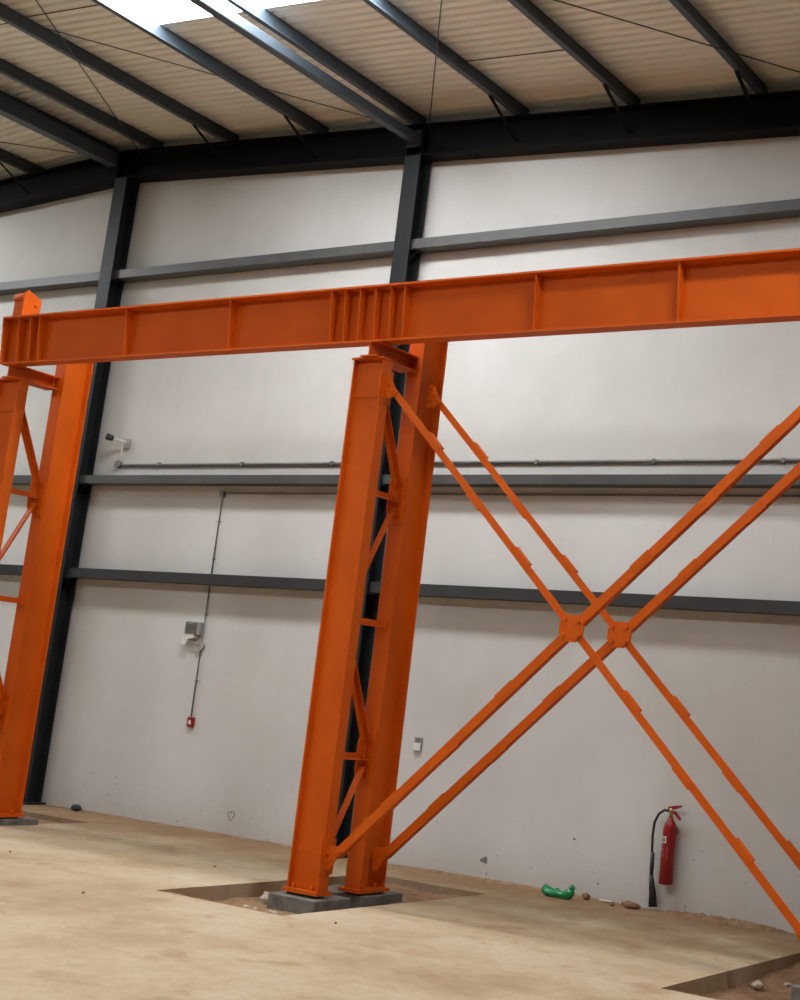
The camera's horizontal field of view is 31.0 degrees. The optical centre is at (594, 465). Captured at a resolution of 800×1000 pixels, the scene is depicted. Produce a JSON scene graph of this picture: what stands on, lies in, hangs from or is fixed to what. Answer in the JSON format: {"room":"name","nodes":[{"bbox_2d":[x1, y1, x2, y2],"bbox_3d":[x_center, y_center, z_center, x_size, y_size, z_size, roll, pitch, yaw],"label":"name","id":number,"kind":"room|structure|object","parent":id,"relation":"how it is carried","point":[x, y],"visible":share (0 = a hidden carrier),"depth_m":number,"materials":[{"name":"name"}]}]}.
{"room":"industrial warehouse","nodes":[
{"label":"industrial warehouse","id":0,"kind":"room"},
{"bbox_2d":[0,84,799,933],"bbox_3d":[0.538,-0.034,12.904,30.000,8.130,0.200,0,-12,30],"label":"wall","id":1,"kind":"structure","parent":0,"point":[587,771],"depth_m":13.68,"materials":[{"name":"white paint"}]},
{"bbox_2d":[0,564,22,575],"bbox_3d":[-9.296,1.243,18.086,7.574,0.107,0.177,0,-12,30],"label":"wall rail","id":2,"kind":"object","parent":1,"relation":"attached to","point":[5,569],"depth_m":16.55,"materials":[{"name":"grey metal"}]},
{"bbox_2d":[12,475,31,484],"bbox_3d":[-9.195,0.193,18.272,7.574,0.090,0.177,0,-12,30],"label":"wall rail","id":3,"kind":"object","parent":1,"relation":"attached to","point":[17,479],"depth_m":16.78,"materials":[{"name":"grey metal"}]},
{"bbox_2d":[0,272,99,294],"bbox_3d":[-8.962,-2.204,18.694,7.574,0.100,0.177,0,-12,30],"label":"wall rail","id":4,"kind":"object","parent":1,"relation":"attached to","point":[88,279],"depth_m":17.28,"materials":[{"name":"grey metal"}]},
{"bbox_2d":[105,433,130,448],"bbox_3d":[-5.444,-0.278,16.207,0.284,0.153,0.102,7,-10,-7],"label":"security camera","id":5,"kind":"object","parent":1,"relation":"attached to","point":[110,437],"visible":1,"depth_m":16.19,"materials":[{"name":"white plastic"}]},
{"bbox_2d":[186,717,194,726],"bbox_3d":[-4.243,2.695,14.901,0.090,0.100,0.036,0,-12,30],"label":"button","id":6,"kind":"object","parent":1,"relation":"attached to","point":[190,720],"visible":1,"depth_m":14.88,"materials":[{"name":"red paint"}]},
{"bbox_2d":[181,621,203,643],"bbox_3d":[-4.284,1.787,15.107,0.220,0.245,0.085,0,-12,30],"label":"electrical box","id":7,"kind":"object","parent":1,"relation":"attached to","point":[192,628],"depth_m":15.08,"materials":[{"name":"grey plastic"}]},
{"bbox_2d":[64,567,325,590],"bbox_3d":[-4.125,1.217,15.092,4.354,0.107,0.177,0,-12,30],"label":"wall rail","id":8,"kind":"object","parent":1,"relation":"attached to","point":[306,584],"depth_m":15.04,"materials":[{"name":"grey metal"}]},
{"bbox_2d":[79,475,338,486],"bbox_3d":[-4.023,0.166,15.277,4.354,0.090,0.177,0,-12,30],"label":"wall rail","id":9,"kind":"object","parent":1,"relation":"attached to","point":[94,480],"depth_m":15.25,"materials":[{"name":"grey metal"}]},
{"bbox_2d":[111,241,393,282],"bbox_3d":[-3.791,-2.231,15.700,4.354,0.100,0.177,0,-12,30],"label":"wall rail","id":10,"kind":"object","parent":1,"relation":"attached to","point":[383,249],"depth_m":15.57,"materials":[{"name":"grey metal"}]},
{"bbox_2d":[413,737,422,751],"bbox_3d":[-1.675,2.639,13.429,0.084,0.130,0.028,0,-12,30],"label":"wall socket","id":11,"kind":"object","parent":1,"relation":"attached to","point":[418,740],"visible":1,"depth_m":13.41,"materials":[{"name":"grey plastic"}]},
{"bbox_2d":[114,443,799,467],"bbox_3d":[-1.282,-0.136,13.835,9.682,0.298,0.049,0,-12,30],"label":"conduit","id":12,"kind":"object","parent":1,"relation":"attached to","point":[118,464],"visible":0.88,"depth_m":13.48,"materials":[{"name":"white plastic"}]},
{"bbox_2d":[480,856,486,863],"bbox_3d":[-1.006,3.572,12.841,0.078,0.065,0.002,0,-12,30],"label":"flaked patch","id":13,"kind":"object","parent":1,"relation":"attached to","point":[484,859],"visible":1,"depth_m":12.84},
{"bbox_2d":[189,491,799,716],"bbox_3d":[-0.758,1.443,13.152,8.104,2.413,0.069,0,-12,30],"label":"conduit","id":14,"kind":"object","parent":1,"relation":"attached to","point":[200,646],"visible":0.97,"depth_m":14.62,"materials":[{"name":"grey plastic"}]},
{"bbox_2d":[367,581,799,615],"bbox_3d":[-0.092,1.196,12.757,4.942,0.107,0.177,0,-12,30],"label":"beam","id":15,"kind":"structure","parent":1,"relation":"attached to","point":[690,603],"depth_m":12.48,"materials":[{"name":"grey metal"}]},
{"bbox_2d":[381,474,799,488],"bbox_3d":[0.010,0.146,12.942,4.942,0.090,0.177,0,-12,30],"label":"beam","id":16,"kind":"structure","parent":1,"relation":"attached to","point":[545,480],"depth_m":12.78,"materials":[{"name":"grey metal"}]},
{"bbox_2d":[410,198,799,253],"bbox_3d":[0.242,-2.251,13.365,4.942,0.100,0.177,0,-12,30],"label":"beam","id":17,"kind":"structure","parent":1,"relation":"attached to","point":[782,209],"depth_m":13.34,"materials":[{"name":"grey metal"}]},
{"bbox_2d":[648,806,681,906],"bbox_3d":[0.584,3.276,11.907,0.261,0.852,0.138,0,-12,30],"label":"fire extinguisher","id":18,"kind":"object","parent":1,"relation":"attached to","point":[670,828],"visible":1,"depth_m":11.86,"materials":[{"name":"red paint"}]},
{"bbox_2d":[0,804,799,999],"bbox_3d":[-5.500,1.614,2.462,30.000,0.260,23.400,0,-12,30],"label":"floor","id":19,"kind":"structure","parent":0,"point":[125,937],"depth_m":9.30,"materials":[{"name":"concrete"}]},
{"bbox_2d":[38,819,60,823],"bbox_3d":[-6.314,3.435,13.584,1.330,0.133,2.580,0,-12,30],"label":"soil","id":20,"kind":"object","parent":19,"relation":"in","point":[40,820],"visible":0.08,"depth_m":14.53,"materials":[{"name":"brown soil"}]},
{"bbox_2d":[0,816,38,825],"bbox_3d":[-5.735,3.463,13.625,0.510,0.190,0.530,0,-12,30],"label":"concrete block","id":21,"kind":"object","parent":20,"relation":"on","point":[25,820],"visible":0.25,"depth_m":13.55,"materials":[{"name":"grey concrete"}]},
{"bbox_3d":[-6.015,3.342,13.093,0.470,0.190,0.415,0,-12,30],"label":"concrete block","id":22,"kind":"object","parent":20,"relation":"on","visible":0},
{"bbox_2d":[0,363,93,816],"bbox_3d":[-5.626,1.030,13.720,0.395,4.597,0.880,0,-12,30],"label":"column","id":23,"kind":"structure","parent":22,"relation":"on","point":[50,493],"depth_m":13.79,"materials":[{"name":"orange metal"}]},
{"bbox_2d":[0,248,799,366],"bbox_3d":[0.077,-1.220,10.481,13.360,0.461,0.230,0,-12,30],"label":"beam","id":24,"kind":"structure","parent":23,"relation":"on","point":[761,286],"depth_m":11.23,"materials":[{"name":"orange metal"}]},
{"bbox_2d":[12,290,41,315],"bbox_3d":[-5.529,-1.551,13.799,0.216,0.265,0.200,0,-12,30],"label":"crane end stop","id":25,"kind":"object","parent":24,"relation":"on","point":[27,303],"visible":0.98,"depth_m":13.73,"materials":[{"name":"orange metal"}]},
{"bbox_2d":[71,804,81,810],"bbox_3d":[-5.622,3.713,15.395,0.137,0.073,0.094,0,-12,30],"label":"rubble piece","id":26,"kind":"object","parent":19,"relation":"on","point":[76,807],"visible":1,"depth_m":15.37,"materials":[{"name":"grey stone"}]},
{"bbox_2d":[23,177,138,804],"bbox_3d":[-5.935,0.169,16.331,0.300,7.283,0.264,0,-12,30],"label":"wall column","id":27,"kind":"structure","parent":19,"relation":"on","point":[125,193],"depth_m":16.30,"materials":[{"name":"grey metal"}]},
{"bbox_2d":[0,150,129,212],"bbox_3d":[-8.912,-3.338,18.884,7.680,0.783,0.200,0,-12,30],"label":"rafter","id":28,"kind":"object","parent":27,"relation":"on","point":[88,176],"visible":0.89,"depth_m":17.57,"materials":[{"name":"black metal"}]},
{"bbox_2d":[0,148,44,194],"bbox_3d":[-12.654,-5.833,8.226,0.114,0.411,23.000,0,-12,30],"label":"roof purlin","id":29,"kind":"structure","parent":28,"relation":"attached to","point":[9,158],"depth_m":17.64,"materials":[{"name":"blue paint"}]},
{"bbox_2d":[0,96,119,167],"bbox_3d":[-11.369,-5.894,7.359,0.180,0.180,22.770,0,-12,30],"label":"tube","id":30,"kind":"object","parent":28,"relation":"attached to","point":[10,110],"visible":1,"depth_m":16.26,"materials":[{"name":"blue paint"}]},
{"bbox_2d":[0,90,120,152],"bbox_3d":[-11.458,-6.038,7.580,0.114,0.159,23.000,0,-12,30],"label":"roof beam","id":31,"kind":"structure","parent":28,"relation":"attached to","point":[3,94],"depth_m":16.55,"materials":[{"name":"grey metal"}]},
{"bbox_2d":[50,805,291,847],"bbox_3d":[-4.276,3.734,14.636,4.100,0.021,0.092,0,-12,30],"label":"ridge","id":32,"kind":"object","parent":19,"relation":"on","point":[115,816],"visible":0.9,"depth_m":14.60,"materials":[{"name":"soil"}]},
{"bbox_2d":[167,883,463,915],"bbox_3d":[-2.060,3.408,11.087,1.215,0.132,2.520,0,-12,30],"label":"soil","id":33,"kind":"object","parent":19,"relation":"in","point":[410,894],"visible":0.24,"depth_m":11.32,"materials":[{"name":"brown soil"}]},
{"bbox_2d":[260,891,268,903],"bbox_3d":[-2.531,3.357,11.007,0.111,0.102,0.109,0,-12,30],"label":"rubble piece","id":34,"kind":"object","parent":33,"relation":"on","point":[264,897],"visible":0.47,"depth_m":10.97,"materials":[{"name":"stone"}]},
{"bbox_2d":[267,891,350,913],"bbox_3d":[-2.180,3.343,10.815,0.470,0.130,0.415,0,-12,30],"label":"concrete block","id":35,"kind":"object","parent":33,"relation":"on","point":[282,901],"visible":0.64,"depth_m":10.67,"materials":[{"name":"grey concrete"}]},
{"bbox_2d":[287,891,323,898],"bbox_3d":[-2.198,3.256,10.774,0.270,0.022,0.115,0,-12,30],"label":"pad","id":36,"kind":"object","parent":35,"relation":"on","point":[288,892],"visible":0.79,"depth_m":10.72,"materials":[{"name":"grey metal"}]},
{"bbox_2d":[281,340,447,896],"bbox_3d":[-1.800,1.031,11.447,0.375,4.657,0.880,0,-12,30],"label":"column","id":37,"kind":"structure","parent":35,"relation":"on","point":[336,679],"depth_m":11.32,"materials":[{"name":"orange metal"}]},
{"bbox_2d":[317,368,799,940],"bbox_3d":[-0.165,1.156,10.063,3.906,3.920,0.160,0,-12,30],"label":"brace","id":38,"kind":"object","parent":37,"relation":"attached to","point":[571,627],"visible":1,"depth_m":10.05,"materials":[{"name":"orange metal"}]},
{"bbox_2d":[371,385,799,871],"bbox_3d":[0.193,1.262,10.551,4.060,3.950,0.098,0,-12,30],"label":"brace","id":39,"kind":"object","parent":37,"relation":"attached to","point":[619,634],"visible":1,"depth_m":10.58,"materials":[{"name":"orange metal"}]},
{"bbox_2d":[327,885,402,907],"bbox_3d":[-1.900,3.464,11.347,0.510,0.130,0.530,0,-12,30],"label":"concrete block","id":40,"kind":"object","parent":33,"relation":"on","point":[386,898],"visible":0.44,"depth_m":11.16,"materials":[{"name":"grey concrete"}]},
{"bbox_2d":[345,892,382,895],"bbox_3d":[-1.823,3.372,11.211,0.140,0.018,0.300,0,-12,30],"label":"pad","id":41,"kind":"object","parent":40,"relation":"on","point":[345,892],"visible":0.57,"depth_m":11.11,"materials":[{"name":"grey concrete"}]},
{"bbox_2d":[335,155,431,857],"bbox_3d":[-2.169,0.272,14.122,0.300,7.034,0.264,0,-12,30],"label":"wall column","id":42,"kind":"structure","parent":19,"relation":"on","point":[416,173],"depth_m":14.25,"materials":[{"name":"grey metal"}]},
{"bbox_2d":[121,90,799,182],"bbox_3d":[4.029,-2.995,11.296,22.320,1.617,0.200,0,-12,30],"label":"rafter","id":43,"kind":"object","parent":42,"relation":"on","point":[728,118],"visible":0.87,"depth_m":14.27,"materials":[{"name":"black metal"}]},
{"bbox_2d":[0,58,163,147],"bbox_3d":[-10.817,-6.042,7.209,0.114,0.159,23.000,0,-12,30],"label":"roof purlin","id":44,"kind":"structure","parent":43,"relation":"attached to","point":[11,71],"depth_m":15.84,"materials":[{"name":"blue paint"}]},
{"bbox_2d":[35,0,140,152],"bbox_3d":[-5.104,-4.181,13.226,0.013,0.244,7.206,6,-10,-4],"label":"rod","id":45,"kind":"object","parent":43,"relation":"attached to","point":[35,0],"visible":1,"depth_m":14.46,"materials":[{"name":"metal"}]},
{"bbox_2d":[0,2,238,164],"bbox_3d":[-9.771,-5.855,6.559,0.114,0.411,23.000,0,-12,30],"label":"roof purlin","id":46,"kind":"structure","parent":43,"relation":"attached to","point":[46,36],"depth_m":14.81,"materials":[{"name":"blue paint"}]},
{"bbox_2d":[0,15,410,128],"bbox_3d":[-4.912,-4.094,13.625,6.500,0.244,0.012,9,-11,-20],"label":"rod","id":47,"kind":"object","parent":43,"relation":"attached to","point":[0,15],"visible":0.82,"depth_m":13.94,"materials":[{"name":"metal"}]},
{"bbox_2d":[91,0,328,157],"bbox_3d":[-8.611,-5.785,5.869,0.114,0.411,23.000,0,-12,30],"label":"roof purlin","id":48,"kind":"structure","parent":43,"relation":"attached to","point":[119,8],"depth_m":14.12,"materials":[{"name":"blue paint"}]},
{"bbox_2d":[18,4,98,18],"bbox_3d":[-5.013,-4.278,13.373,1.281,0.085,0.012,0,-12,30],"label":"rod","id":49,"kind":"object","parent":48,"relation":"attached to","point":[97,4],"visible":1,"depth_m":13.39,"materials":[{"name":"metal"}]},
{"bbox_2d":[189,0,422,147],"bbox_3d":[-7.463,-5.617,5.029,0.180,0.180,22.770,0,-12,30],"label":"tube","id":50,"kind":"object","parent":43,"relation":"attached to","point":[214,8],"visible":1,"depth_m":13.22,"materials":[{"name":"blue paint"}]},
{"bbox_2d":[226,0,426,124],"bbox_3d":[-7.438,-5.839,5.202,0.114,0.159,23.000,0,-12,30],"label":"roof purlin","id":51,"kind":"structure","parent":43,"relation":"attached to","point":[251,8],"depth_m":13.57,"materials":[{"name":"blue paint"}]},
{"bbox_2d":[428,0,441,126],"bbox_3d":[-1.154,-3.927,10.994,0.013,0.274,7.359,7,-10,-8],"label":"rod","id":52,"kind":"object","parent":43,"relation":"attached to","point":[441,0],"visible":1,"depth_m":12.91,"materials":[{"name":"metal"}]},
{"bbox_2d":[363,0,528,141],"bbox_3d":[-6.340,-5.649,4.521,0.114,0.411,23.000,0,-12,30],"label":"roof purlin","id":53,"kind":"structure","parent":43,"relation":"attached to","point":[385,8],"depth_m":13.14,"materials":[{"name":"blue paint"}]},
{"bbox_2d":[507,0,640,132],"bbox_3d":[-5.239,-5.583,3.867,0.114,0.411,23.000,0,-12,30],"label":"roof purlin","id":54,"kind":"structure","parent":43,"relation":"attached to","point":[529,9],"depth_m":12.64,"materials":[{"name":"blue paint"}]},
{"bbox_2d":[457,49,564,62],"bbox_3d":[-0.739,-3.719,12.897,1.271,0.084,0.012,0,-12,30],"label":"rod","id":55,"kind":"object","parent":54,"relation":"attached to","point":[562,49],"visible":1,"depth_m":12.91,"materials":[{"name":"metal"}]},
{"bbox_2d":[554,0,799,72],"bbox_3d":[-1.086,-3.890,11.181,7.162,0.284,0.013,9,-10,-18],"label":"rod","id":56,"kind":"object","parent":43,"relation":"attached to","point":[554,0],"visible":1,"depth_m":11.73,"materials":[{"name":"metal"}]},
{"bbox_2d":[669,0,767,122],"bbox_3d":[-4.096,-5.515,3.187,0.114,0.411,23.000,0,-12,30],"label":"roof purlin","id":57,"kind":"structure","parent":43,"relation":"attached to","point":[742,70],"depth_m":12.14,"materials":[{"name":"blue paint"}]},
{"bbox_2d":[398,865,615,902],"bbox_3d":[-0.861,3.714,12.650,2.400,0.024,0.108,0,-12,30],"label":"ridge","id":58,"kind":"object","parent":19,"relation":"on","point":[425,869],"visible":0.8,"depth_m":12.70,"materials":[{"name":"soil"}]},
{"bbox_2d":[541,883,574,899],"bbox_3d":[-0.313,3.617,12.082,0.342,0.135,0.089,-1,-12,35],"label":"plastic bottle","id":59,"kind":"object","parent":19,"relation":"on","point":[567,894],"visible":1,"depth_m":12.04,"materials":[{"name":"green plastic"}]},
{"bbox_2d":[582,892,590,899],"bbox_3d":[-0.074,3.681,12.133,0.069,0.062,0.069,9,-11,-21],"label":"rubble piece","id":60,"kind":"object","parent":19,"relation":"on","point":[586,895],"visible":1,"depth_m":12.11,"materials":[{"name":"brown stone"}]},
{"bbox_2d":[599,899,611,902],"bbox_3d":[0.089,3.710,12.090,0.137,0.022,0.068,0,-12,30],"label":"rubble piece","id":61,"kind":"object","parent":19,"relation":"on","point":[602,900],"visible":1,"depth_m":12.07,"materials":[{"name":"stone"}]},
{"bbox_2d":[621,900,640,908],"bbox_3d":[0.299,3.671,11.857,0.186,0.059,0.105,0,-12,30],"label":"rubble piece","id":62,"kind":"object","parent":19,"relation":"on","point":[627,904],"visible":1,"depth_m":11.81,"materials":[{"name":"brown stone"}]},
{"bbox_2d":[667,911,786,931],"bbox_3d":[1.014,3.679,11.488,1.090,0.046,0.249,0,-12,30],"label":"ridge","id":63,"kind":"object","parent":19,"relation":"on","point":[721,920],"visible":1,"depth_m":11.47,"materials":[{"name":"soil"}]},
{"bbox_2d":[670,961,799,999],"bbox_3d":[1.575,3.432,9.226,1.250,0.133,2.650,0,-12,30],"label":"soil","id":64,"kind":"object","parent":19,"relation":"in","point":[774,988],"visible":0.73,"depth_m":9.38,"materials":[{"name":"brown soil"}]},
{"bbox_2d":[751,980,763,989],"bbox_3d":[1.072,3.432,9.373,0.079,0.065,0.076,8,-10,-14],"label":"rubble piece","id":65,"kind":"object","parent":64,"relation":"on","point":[758,985],"visible":1,"depth_m":9.35,"materials":[{"name":"stone"}]},
{"bbox_2d":[790,983,799,999],"bbox_3d":[1.483,3.300,8.700,0.450,0.180,0.415,0,-12,30],"label":"concrete block","id":66,"kind":"object","parent":64,"relation":"on","point":[795,989],"visible":1,"depth_m":8.63,"materials":[{"name":"grey concrete"}]},
{"bbox_2d":[0,0,799,178],"bbox_3d":[-4.853,-5.582,3.642,30.000,1.334,23.200,0,-12,30],"label":"ceiling","id":67,"kind":"structure","parent":0,"point":[650,63],"depth_m":13.59,"materials":[{"name":"white metal"}]},
{"bbox_2d":[0,141,79,153],"bbox_3d":[-8.323,-3.946,16.395,5.134,0.217,0.012,8,-10,-15],"label":"rod","id":68,"kind":"object","parent":67,"relation":"attached to","point":[0,141],"visible":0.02,"depth_m":16.86,"materials":[{"name":"metal"}]},
{"bbox_2d":[123,0,311,23],"bbox_3d":[-2.662,-4.199,12.214,3.910,0.235,0.840,0,-12,30],"label":"window","id":69,"kind":"structure","parent":67,"relation":"attached to","point":[162,11],"depth_m":13.16,"materials":[{"name":"white"}]},
{"bbox_2d":[160,0,336,26],"bbox_3d":[-2.663,-4.186,12.212,3.910,0.229,0.890,0,-12,30],"label":"trim","id":70,"kind":"structure","parent":67,"relation":"attached to","point":[312,1],"depth_m":12.86,"materials":[{"name":"white plastic"}]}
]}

